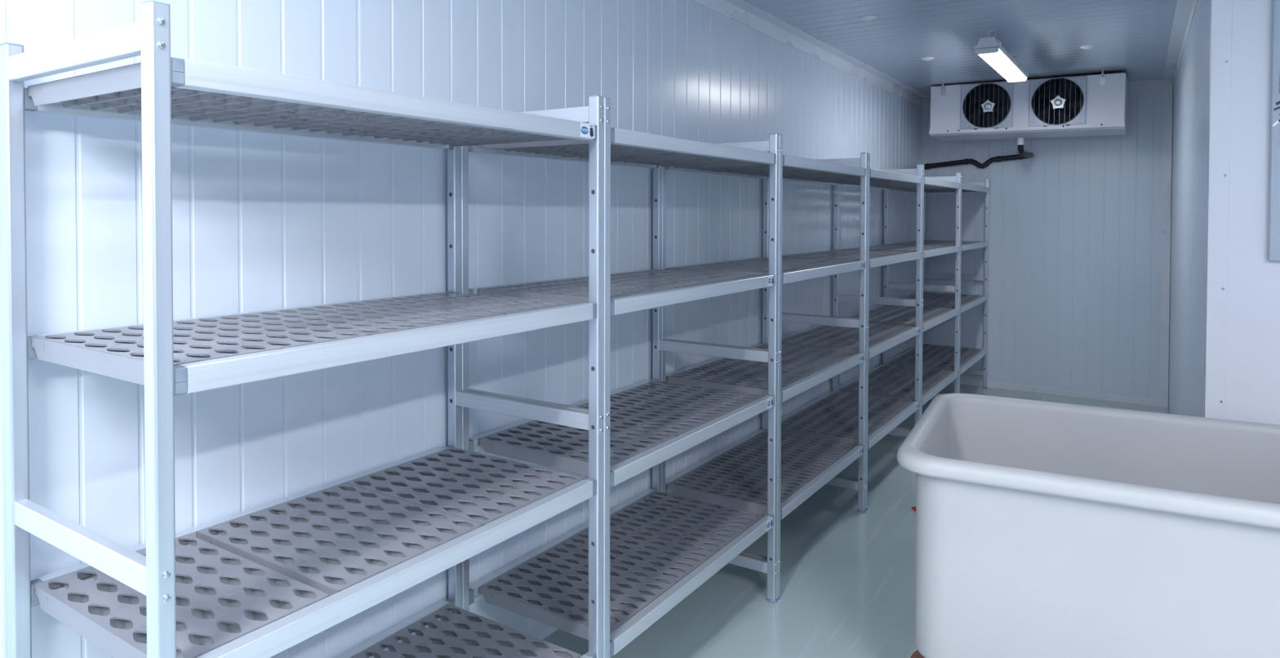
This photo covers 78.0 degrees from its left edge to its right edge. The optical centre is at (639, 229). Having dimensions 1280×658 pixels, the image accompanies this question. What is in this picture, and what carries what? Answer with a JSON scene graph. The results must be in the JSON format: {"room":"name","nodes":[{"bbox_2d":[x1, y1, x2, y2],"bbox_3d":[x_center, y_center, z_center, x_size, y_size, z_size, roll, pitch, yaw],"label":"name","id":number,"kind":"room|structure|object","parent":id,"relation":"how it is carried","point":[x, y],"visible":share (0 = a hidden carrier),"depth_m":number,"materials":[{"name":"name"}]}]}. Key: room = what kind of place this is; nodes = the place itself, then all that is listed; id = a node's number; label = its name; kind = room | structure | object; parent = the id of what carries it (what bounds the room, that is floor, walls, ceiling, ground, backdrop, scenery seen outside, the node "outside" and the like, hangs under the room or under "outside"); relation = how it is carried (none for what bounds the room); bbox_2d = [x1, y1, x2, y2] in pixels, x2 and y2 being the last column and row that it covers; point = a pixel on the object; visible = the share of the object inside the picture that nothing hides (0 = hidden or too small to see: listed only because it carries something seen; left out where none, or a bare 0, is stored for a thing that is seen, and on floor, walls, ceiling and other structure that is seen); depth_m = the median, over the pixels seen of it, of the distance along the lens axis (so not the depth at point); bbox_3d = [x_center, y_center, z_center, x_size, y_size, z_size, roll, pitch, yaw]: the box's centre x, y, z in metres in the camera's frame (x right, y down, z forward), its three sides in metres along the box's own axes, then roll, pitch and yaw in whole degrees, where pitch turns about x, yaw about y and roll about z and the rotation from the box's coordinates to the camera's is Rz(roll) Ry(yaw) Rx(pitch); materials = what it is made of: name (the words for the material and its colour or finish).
{"room":"walk-in cold room","nodes":[
{"label":"walk-in cold room","id":0,"kind":"room"},
{"bbox_2d":[0,0,920,657],"bbox_3d":[-0.416,0.167,2.627,0.080,2.480,10.425,1,1,33],"label":"wall","id":1,"kind":"structure","parent":0,"point":[261,221],"depth_m":2.13,"materials":[{"name":"white metal"}]},
{"bbox_2d":[691,0,928,106],"bbox_3d":[-0.349,-1.036,2.561,0.075,0.072,10.425,1,1,33],"label":"trim","id":2,"kind":"structure","parent":1,"relation":"attached to","point":[741,11],"depth_m":4.58,"materials":[{"name":"silver metal"}]},
{"bbox_2d":[920,106,928,343],"bbox_3d":[2.484,0.092,6.925,0.055,2.476,0.055,1,1,33],"label":"trim","id":3,"kind":"structure","parent":1,"relation":"attached to","point":[924,109],"depth_m":6.93,"materials":[{"name":"silver metal"}]},
{"bbox_2d":[542,382,1168,657],"bbox_3d":[1.230,1.481,1.571,4.062,0.100,10.625,1,1,33],"label":"floor","id":4,"kind":"structure","parent":0,"point":[848,575],"depth_m":3.07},
{"bbox_2d":[0,0,604,657],"bbox_3d":[-0.617,0.545,1.726,0.554,1.759,1.087,1,1,33],"label":"shelving unit","id":5,"kind":"object","parent":4,"relation":"on","point":[261,581],"visible":1,"depth_m":1.46,"materials":[{"name":"metal"}]},
{"bbox_2d":[461,96,779,657],"bbox_3d":[-0.013,0.528,2.647,0.554,1.759,1.116,1,1,33],"label":"shelving unit","id":6,"kind":"object","parent":4,"relation":"on","point":[660,547],"visible":0.91,"depth_m":2.51,"materials":[{"name":"metal"}]},
{"bbox_2d":[661,133,868,599],"bbox_3d":[0.589,0.511,3.565,0.554,1.759,1.077,1,1,33],"label":"shelving unit","id":7,"kind":"object","parent":4,"relation":"on","point":[735,476],"visible":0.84,"depth_m":3.47,"materials":[{"name":"metal"}]},
{"bbox_2d":[781,152,923,510],"bbox_3d":[1.179,0.495,4.465,0.554,1.759,1.075,1,1,33],"label":"shelving unit","id":8,"kind":"object","parent":4,"relation":"on","point":[833,415],"visible":0.74,"depth_m":4.45,"materials":[{"name":"metal"}]},
{"bbox_2d":[838,164,961,430],"bbox_3d":[1.776,0.479,5.375,0.554,1.759,1.101,1,1,33],"label":"shelving unit","id":9,"kind":"object","parent":4,"relation":"on","point":[885,380],"visible":0.62,"depth_m":5.43,"materials":[{"name":"metal"}]},
{"bbox_2d":[887,173,989,394],"bbox_3d":[2.389,0.462,6.309,0.554,1.759,1.131,1,1,33],"label":"shelving unit","id":10,"kind":"object","parent":4,"relation":"on","point":[934,356],"visible":0.61,"depth_m":6.41,"materials":[{"name":"metal"}]},
{"bbox_2d":[897,393,1279,657],"bbox_3d":[1.502,1.026,2.349,1.300,0.782,0.945,1,1,28],"label":"tub","id":11,"kind":"object","parent":4,"relation":"on","point":[1044,529],"visible":1,"depth_m":2.13,"materials":[{"name":"plastic"}]},
{"bbox_2d":[742,0,1177,96],"bbox_3d":[1.235,-1.088,1.521,3.862,0.080,10.425,1,1,33],"label":"ceiling","id":12,"kind":"structure","parent":0,"point":[1046,37],"depth_m":4.44,"materials":[{"name":"white metal"}]},
{"bbox_2d":[860,15,876,21],"bbox_3d":[1.186,-1.091,4.098,0.084,0.014,0.084,1,1,33],"label":"cap","id":13,"kind":"object","parent":12,"relation":"attached to","point":[867,18],"visible":1,"depth_m":4.08,"materials":[{"name":"white plastic"}]},
{"bbox_2d":[920,57,933,60],"bbox_3d":[1.879,-1.111,5.162,0.084,0.014,0.084,1,1,33],"label":"cap","id":14,"kind":"object","parent":12,"relation":"attached to","point":[923,58],"visible":1,"depth_m":5.14,"materials":[{"name":"white plastic"}]},
{"bbox_2d":[973,30,1028,82],"bbox_3d":[2.172,-1.033,4.720,0.140,0.151,1.100,1,1,33],"label":"lamp","id":15,"kind":"object","parent":12,"relation":"hanging from","point":[989,49],"visible":1,"depth_m":4.49,"materials":[{"name":"plastic"}]},
{"bbox_2d":[978,49,1026,81],"bbox_3d":[2.172,-0.972,4.721,0.114,0.023,1.074,1,1,33],"label":"diffuser","id":16,"kind":"object","parent":15,"relation":"attached to","point":[1005,64],"depth_m":4.63,"materials":[{"name":"white plastic"}]},
{"bbox_2d":[928,70,1128,141],"bbox_3d":[2.969,-0.928,6.077,1.321,0.424,0.500,2,2,33],"label":"cooler","id":17,"kind":"object","parent":12,"relation":"hanging from","point":[1091,104],"visible":1,"depth_m":5.90,"materials":[{"name":"metal"}]},
{"bbox_2d":[928,121,1127,141],"bbox_3d":[2.966,-0.744,6.080,1.321,0.056,0.464,2,2,33],"label":"drip tray","id":18,"kind":"object","parent":17,"relation":"on","point":[1030,129],"depth_m":5.94,"materials":[{"name":"metal"}]},
{"bbox_2d":[1080,45,1095,49],"bbox_3d":[2.720,-1.102,4.799,0.084,0.014,0.084,1,1,33],"label":"cap","id":19,"kind":"object","parent":12,"relation":"attached to","point":[1085,47],"visible":1,"depth_m":4.78,"materials":[{"name":"white plastic"}]},
{"bbox_2d":[926,88,1173,399],"bbox_3d":[3.305,0.100,6.468,1.930,2.480,0.080,1,1,33],"label":"wall","id":20,"kind":"structure","parent":0,"point":[1075,225],"depth_m":6.35,"materials":[{"name":"white metal"}]},
{"bbox_2d":[923,137,1033,168],"bbox_3d":[2.716,-0.609,6.489,0.906,0.205,0.487,1,1,33],"label":"drain pipe","id":21,"kind":"object","parent":20,"relation":"attached to","point":[1022,154],"visible":0.95,"depth_m":6.60,"materials":[{"name":"black plastic"}]},
{"bbox_2d":[1017,137,1024,145],"bbox_3d":[2.932,-0.676,6.082,0.046,0.055,0.046,1,1,33],"label":"socket","id":22,"kind":"object","parent":21,"relation":"attached to","point":[1020,141],"depth_m":6.06,"materials":[{"name":"white plastic"}]},
{"bbox_2d":[921,79,1171,106],"bbox_3d":[3.227,-1.104,6.413,1.830,0.071,0.060,1,1,33],"label":"trim","id":23,"kind":"structure","parent":20,"relation":"attached to","point":[1153,84],"depth_m":6.03,"materials":[{"name":"silver metal"}]},
{"bbox_2d":[951,377,1159,406],"bbox_3d":[3.235,1.312,6.483,1.714,0.055,0.007,1,1,33],"label":"trim","id":24,"kind":"structure","parent":20,"relation":"attached to","point":[1084,394],"depth_m":6.36,"materials":[{"name":"silver metal"}]},
{"bbox_2d":[1168,0,1210,417],"bbox_3d":[3.062,0.140,4.383,0.080,2.480,3.676,1,1,32],"label":"wall","id":25,"kind":"structure","parent":0,"point":[1191,88],"depth_m":3.84,"materials":[{"name":"white metal"}]},
{"bbox_2d":[1159,80,1173,407],"bbox_3d":[3.965,0.112,5.952,0.056,2.480,0.052,1,1,33],"label":"trim","id":26,"kind":"structure","parent":25,"relation":"attached to","point":[1168,93],"depth_m":5.97,"materials":[{"name":"silver metal"}]},
{"bbox_2d":[1162,0,1198,87],"bbox_3d":[3.001,-1.071,4.399,0.070,0.060,3.676,1,1,32],"label":"trim","id":27,"kind":"structure","parent":25,"relation":"attached to","point":[1185,9],"depth_m":4.45,"materials":[{"name":"white metal"}]},
{"bbox_2d":[1204,0,1232,419],"bbox_3d":[2.084,0.168,2.853,0.060,2.480,0.056,1,1,33],"label":"trim","id":28,"kind":"structure","parent":25,"relation":"attached to","point":[1221,11],"depth_m":2.83,"materials":[{"name":"silver metal"}]},
{"bbox_2d":[1225,0,1279,424],"bbox_3d":[2.934,0.180,2.317,2.060,2.480,0.080,1,1,33],"label":"wall partition","id":29,"kind":"structure","parent":0,"point":[1253,312],"depth_m":2.78,"materials":[{"name":"white metal"}]},
{"bbox_2d":[1267,0,1279,261],"bbox_3d":[2.441,-0.411,2.563,0.620,1.050,0.031,1,1,33],"label":"panel","id":30,"kind":"object","parent":29,"relation":"attached to","point":[1273,224],"visible":1,"depth_m":2.72,"materials":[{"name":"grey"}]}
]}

